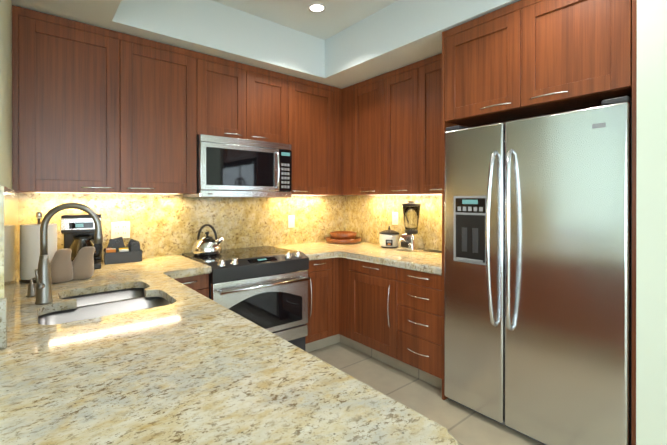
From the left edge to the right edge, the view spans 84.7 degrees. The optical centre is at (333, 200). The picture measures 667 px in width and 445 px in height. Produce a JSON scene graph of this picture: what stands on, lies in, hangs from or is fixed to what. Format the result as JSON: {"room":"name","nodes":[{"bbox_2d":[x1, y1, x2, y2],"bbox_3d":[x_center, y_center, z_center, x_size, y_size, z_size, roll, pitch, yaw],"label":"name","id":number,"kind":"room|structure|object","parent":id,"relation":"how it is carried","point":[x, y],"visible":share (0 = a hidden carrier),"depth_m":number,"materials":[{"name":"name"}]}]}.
{"room":"kitchen","nodes":[
{"label":"kitchen","id":0,"kind":"room"},
{"bbox_2d":[0,0,11,188],"bbox_3d":[-1.569,-0.059,1.653,0.150,2.800,1.400,0,0,-39],"label":"wall","id":1,"kind":"structure","parent":0,"point":[5,93],"depth_m":1.56,"materials":[{"name":"white paint"}]},
{"bbox_2d":[0,186,3,348],"bbox_3d":[-1.362,0.192,0.718,1.020,0.467,0.024,0,0,-39],"label":"backsplash","id":2,"kind":"structure","parent":1,"relation":"attached to","point":[1,187],"depth_m":1.06,"materials":[{"name":"stone"}]},
{"bbox_2d":[4,186,23,347],"bbox_3d":[-1.434,0.191,1.630,0.026,0.467,1.524,0,0,-39],"label":"backsplash","id":3,"kind":"structure","parent":1,"relation":"attached to","point":[13,200],"depth_m":1.37,"materials":[{"name":"stone"}]},
{"bbox_2d":[76,193,327,261],"bbox_3d":[-0.914,-0.061,3.178,3.100,2.800,0.120,0,0,-39],"label":"wall","id":4,"kind":"structure","parent":0,"point":[181,254],"depth_m":2.63,"materials":[{"name":"white paint"}]},
{"bbox_2d":[12,5,207,193],"bbox_3d":[-1.434,-0.549,2.441,1.058,1.006,0.349,0,0,-39],"label":"upper cabinet","id":5,"kind":"object","parent":4,"relation":"attached to","point":[95,109],"depth_m":2.23,"materials":[{"name":"brown wood"}]},
{"bbox_2d":[24,193,343,261],"bbox_3d":[-0.907,0.188,3.090,2.695,0.467,0.019,0,0,-39],"label":"backsplash","id":6,"kind":"structure","parent":4,"relation":"attached to","point":[166,224],"depth_m":2.92,"materials":[{"name":"stone"}]},
{"bbox_2d":[111,221,129,238],"bbox_3d":[-1.502,0.212,2.581,0.118,0.118,0.007,0,0,-39],"label":"electrical outlet","id":7,"kind":"object","parent":6,"relation":"attached to","point":[120,229],"visible":1,"depth_m":2.58,"materials":[{"name":"white plastic"}]},
{"bbox_2d":[288,215,294,227],"bbox_3d":[-0.401,0.203,3.488,0.072,0.118,0.008,0,0,-39],"label":"light switch","id":8,"kind":"object","parent":6,"relation":"attached to","point":[291,221],"visible":1,"depth_m":3.48,"materials":[{"name":"white plastic"}]},
{"bbox_2d":[208,55,291,144],"bbox_3d":[-0.786,-0.760,2.974,0.764,0.586,0.349,0,0,-39],"label":"upper cabinet","id":9,"kind":"object","parent":4,"relation":"attached to","point":[245,101],"depth_m":2.85,"materials":[{"name":"brown wood"}]},
{"bbox_2d":[183,134,291,197],"bbox_3d":[-0.744,-0.243,2.924,0.756,0.440,0.435,0,0,-39],"label":"microwave","id":10,"kind":"object","parent":9,"relation":"attached to","point":[231,167],"visible":1,"depth_m":2.75,"materials":[{"name":"grey metal"}]},
{"bbox_2d":[290,76,335,195],"bbox_3d":[-0.327,-0.551,3.352,0.568,1.006,0.349,0,0,-39],"label":"upper cabinet","id":11,"kind":"object","parent":4,"relation":"attached to","point":[313,150],"depth_m":3.26,"materials":[{"name":"brown wood"}]},
{"bbox_2d":[336,87,357,195],"bbox_3d":[0.038,-0.551,3.653,0.519,1.006,0.349,0,0,-39],"label":"upper cabinet","id":12,"kind":"object","parent":4,"relation":"attached to","point":[338,90],"depth_m":3.44,"materials":[{"name":"brown wood"}]},
{"bbox_2d":[344,195,441,250],"bbox_3d":[0.650,0.188,3.304,0.019,0.467,1.590,0,0,-39],"label":"backsplash","id":13,"kind":"structure","parent":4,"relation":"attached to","point":[367,216],"depth_m":3.45,"materials":[{"name":"stone"}]},
{"bbox_2d":[392,212,397,224],"bbox_3d":[0.570,0.168,3.380,0.007,0.118,0.072,0,0,-39],"label":"electrical outlet","id":14,"kind":"object","parent":13,"relation":"attached to","point":[394,218],"visible":1,"depth_m":3.38,"materials":[{"name":"white plastic"}]},
{"bbox_2d":[11,0,519,88],"bbox_3d":[0.086,-1.255,-0.612,6.370,0.400,7.240,0,0,-39],"label":"ceiling","id":15,"kind":"structure","parent":0,"point":[341,44],"depth_m":2.62,"materials":[{"name":"white paint"}]},
{"bbox_2d":[308,3,325,12],"bbox_3d":[-0.121,-1.387,2.636,0.132,0.006,0.132,0,0,-39],"label":"recessed light","id":16,"kind":"object","parent":15,"relation":"in","point":[316,7],"visible":1,"depth_m":2.63,"materials":[{"name":"white plastic"}]},
{"bbox_2d":[308,342,543,444],"bbox_3d":[0.086,1.330,-0.608,6.370,0.150,7.240,0,0,-39],"label":"floor","id":17,"kind":"structure","parent":0,"point":[463,425],"depth_m":2.30,"materials":[{"name":"tile"}]},
{"bbox_2d":[175,274,208,297],"bbox_3d":[-1.119,0.863,2.514,0.317,0.772,0.639,0,0,-39],"label":"base cabinet","id":18,"kind":"object","parent":17,"relation":"on","point":[199,284],"visible":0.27,"depth_m":2.35,"materials":[{"name":"brown wood"}]},
{"bbox_2d":[182,246,309,350],"bbox_3d":[-0.666,0.818,2.815,0.757,0.859,0.698,0,0,-39],"label":"range","id":19,"kind":"object","parent":17,"relation":"on","point":[265,287],"visible":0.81,"depth_m":2.64,"materials":[{"name":"grey metal"}]},
{"bbox_2d":[192,224,223,255],"bbox_3d":[-0.958,0.296,2.776,0.216,0.232,0.220,0,0,-39],"label":"kettle","id":20,"kind":"object","parent":19,"relation":"on","point":[207,245],"visible":1,"depth_m":2.71,"materials":[{"name":"silver metal"}]},
{"bbox_2d":[305,257,339,351],"bbox_3d":[-0.037,0.861,3.405,0.954,0.772,0.639,0,0,-39],"label":"base cabinet","id":21,"kind":"object","parent":17,"relation":"on","point":[323,305],"visible":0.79,"depth_m":3.01,"materials":[{"name":"brown wood"}]},
{"bbox_2d":[339,257,441,388],"bbox_3d":[0.566,0.862,2.919,0.639,0.772,1.102,0,0,-39],"label":"base cabinet","id":22,"kind":"object","parent":17,"relation":"on","point":[390,316],"visible":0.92,"depth_m":2.63,"materials":[{"name":"brown wood"}]},
{"bbox_2d":[444,96,631,444],"bbox_3d":[1.230,0.395,2.123,0.830,1.688,0.906,0,0,-39],"label":"refrigerator","id":23,"kind":"object","parent":17,"relation":"on","point":[537,278],"visible":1,"depth_m":1.81,"materials":[{"name":"grey metal"}]},
{"bbox_2d":[442,0,636,444],"bbox_3d":[1.216,0.099,2.113,0.659,2.300,0.958,0,0,-39],"label":"tall cabinet","id":24,"kind":"object","parent":17,"relation":"on","point":[521,59],"visible":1,"depth_m":1.86,"materials":[{"name":"brown wood"}]},
{"bbox_3d":[-0.861,0.865,1.435,0.659,0.772,2.634,0,0,-39],"label":"base cabinet","id":25,"kind":"object","parent":17,"relation":"on","visible":0},
{"bbox_2d":[71,262,131,280],"bbox_3d":[-1.470,0.450,2.194,0.330,0.050,0.687,0,0,-39],"label":"countertop","id":26,"kind":"structure","parent":25,"relation":"on","point":[108,270],"depth_m":2.21,"materials":[{"name":"stone"}]},
{"bbox_2d":[144,255,211,276],"bbox_3d":[-1.093,0.450,2.505,0.288,0.050,0.687,0,0,-39],"label":"countertop","id":27,"kind":"structure","parent":25,"relation":"on","point":[187,267],"depth_m":2.38,"materials":[{"name":"stone"}]},
{"bbox_2d":[0,258,458,444],"bbox_3d":[-0.851,0.452,1.441,0.690,0.050,2.637,0,0,-39],"label":"countertop","id":28,"kind":"structure","parent":25,"relation":"on","point":[188,366],"depth_m":0.85,"materials":[{"name":"stone"}]},
{"bbox_2d":[26,277,35,296],"bbox_3d":[-1.325,0.384,1.633,0.077,0.082,0.044,0,0,-39],"label":"soap dispenser","id":29,"kind":"object","parent":28,"relation":"on","point":[31,290],"visible":0.81,"depth_m":1.61,"materials":[{"name":"silver metal"}]},
{"bbox_2d":[19,212,56,282],"bbox_3d":[-1.571,0.243,1.950,0.160,0.364,0.160,0,0,-39],"label":"paper towel","id":30,"kind":"object","parent":28,"relation":"on","point":[29,246],"visible":0.62,"depth_m":1.88,"materials":[{"name":"white paper"}]},
{"bbox_2d":[50,248,72,283],"bbox_3d":[-1.429,0.341,1.906,0.122,0.166,0.108,0,0,-39],"label":"mitt","id":31,"kind":"object","parent":28,"relation":"on","point":[61,268],"visible":0.92,"depth_m":1.89,"materials":[{"name":"brown fabric"}]},
{"bbox_2d":[35,203,102,304],"bbox_3d":[-1.119,0.218,1.550,0.231,0.416,0.113,0,0,-39],"label":"faucet","id":32,"kind":"object","parent":28,"relation":"on","point":[43,287],"visible":1,"depth_m":1.51,"materials":[{"name":"silver metal"}]},
{"bbox_2d":[60,213,102,268],"bbox_3d":[-1.576,0.257,2.304,0.211,0.335,0.246,0,0,-31],"label":"coffee maker","id":33,"kind":"object","parent":28,"relation":"on","point":[78,231],"visible":0.5,"depth_m":2.23,"materials":[{"name":"silver plastic"}]},
{"bbox_2d":[72,247,94,279],"bbox_3d":[-1.370,0.341,1.988,0.130,0.166,0.110,0,0,-39],"label":"mitt","id":34,"kind":"object","parent":28,"relation":"on","point":[83,264],"visible":0.92,"depth_m":1.97,"materials":[{"name":"brown fabric"}]},
{"bbox_2d":[38,288,170,324],"bbox_3d":[-0.993,0.568,1.591,0.502,0.214,0.612,0,0,-39],"label":"sink","id":35,"kind":"object","parent":28,"relation":"in","point":[95,305],"visible":0.12,"depth_m":1.69,"materials":[{"name":"silver metal"}]},
{"bbox_2d":[104,237,141,264],"bbox_3d":[-1.445,0.338,2.510,0.220,0.171,0.100,0,0,-35],"label":"caddy","id":36,"kind":"object","parent":28,"relation":"on","point":[116,250],"visible":0.98,"depth_m":2.49,"materials":[{"name":"black plastic"}]},
{"bbox_2d":[273,244,339,260],"bbox_3d":[-0.279,0.449,3.179,0.298,0.050,0.682,0,0,-39],"label":"countertop","id":37,"kind":"structure","parent":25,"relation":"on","point":[314,252],"depth_m":3.08,"materials":[{"name":"stone"}]},
{"bbox_2d":[300,241,441,274],"bbox_3d":[0.392,0.449,3.116,0.657,0.050,1.629,0,0,-39],"label":"countertop","id":38,"kind":"structure","parent":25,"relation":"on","point":[422,261],"depth_m":2.82,"materials":[{"name":"stone"}]},
{"bbox_2d":[326,231,360,243],"bbox_3d":[0.099,0.372,3.655,0.354,0.100,0.354,0,0,-39],"label":"bowl","id":39,"kind":"object","parent":38,"relation":"on","point":[343,237],"visible":1,"depth_m":3.54,"materials":[{"name":"brown wood"}]},
{"bbox_2d":[379,226,398,247],"bbox_3d":[0.503,0.326,3.301,0.182,0.194,0.182,0,0,-39],"label":"rice cooker","id":40,"kind":"object","parent":38,"relation":"on","point":[388,237],"visible":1,"depth_m":3.23,"materials":[{"name":"white plastic"}]},
{"bbox_2d":[397,201,441,252],"bbox_3d":[0.715,0.215,3.044,0.192,0.416,0.388,0,0,-39],"label":"blender","id":41,"kind":"object","parent":38,"relation":"on","point":[411,239],"visible":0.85,"depth_m":3.04,"materials":[{"name":"silver metal"}]},
{"bbox_2d":[636,0,666,444],"bbox_3d":[3.017,-0.056,0.118,0.920,2.800,4.400,0,0,-39],"label":"wall","id":42,"kind":"structure","parent":0,"point":[651,297],"depth_m":1.49,"materials":[{"name":"white paint"}]},
{"bbox_3d":[0.750,-0.062,3.399,0.250,2.800,1.652,0,0,-39],"label":"wall","id":43,"kind":"structure","parent":0,"visible":0},
{"bbox_2d":[342,86,349,194],"bbox_3d":[0.283,-0.551,3.490,0.349,1.006,0.214,0,0,-39],"label":"upper cabinet","id":44,"kind":"object","parent":43,"relation":"attached to","point":[345,91],"depth_m":3.41,"materials":[{"name":"brown wood"}]},
{"bbox_2d":[350,78,373,194],"bbox_3d":[0.454,-0.551,3.282,0.349,1.006,0.454,0,0,-39],"label":"upper cabinet","id":45,"kind":"object","parent":43,"relation":"attached to","point":[362,93],"depth_m":3.26,"materials":[{"name":"brown wood"}]},
{"bbox_2d":[374,65,409,194],"bbox_3d":[0.667,-0.550,3.023,0.349,1.006,0.478,0,0,-39],"label":"upper cabinet","id":46,"kind":"object","parent":43,"relation":"attached to","point":[391,132],"depth_m":2.99,"materials":[{"name":"brown wood"}]},
{"bbox_2d":[410,53,441,194],"bbox_3d":[0.882,-0.550,2.762,0.349,1.006,0.461,0,0,-39],"label":"upper cabinet","id":47,"kind":"object","parent":43,"relation":"attached to","point":[426,74],"depth_m":2.73,"materials":[{"name":"brown wood"}]}
]}

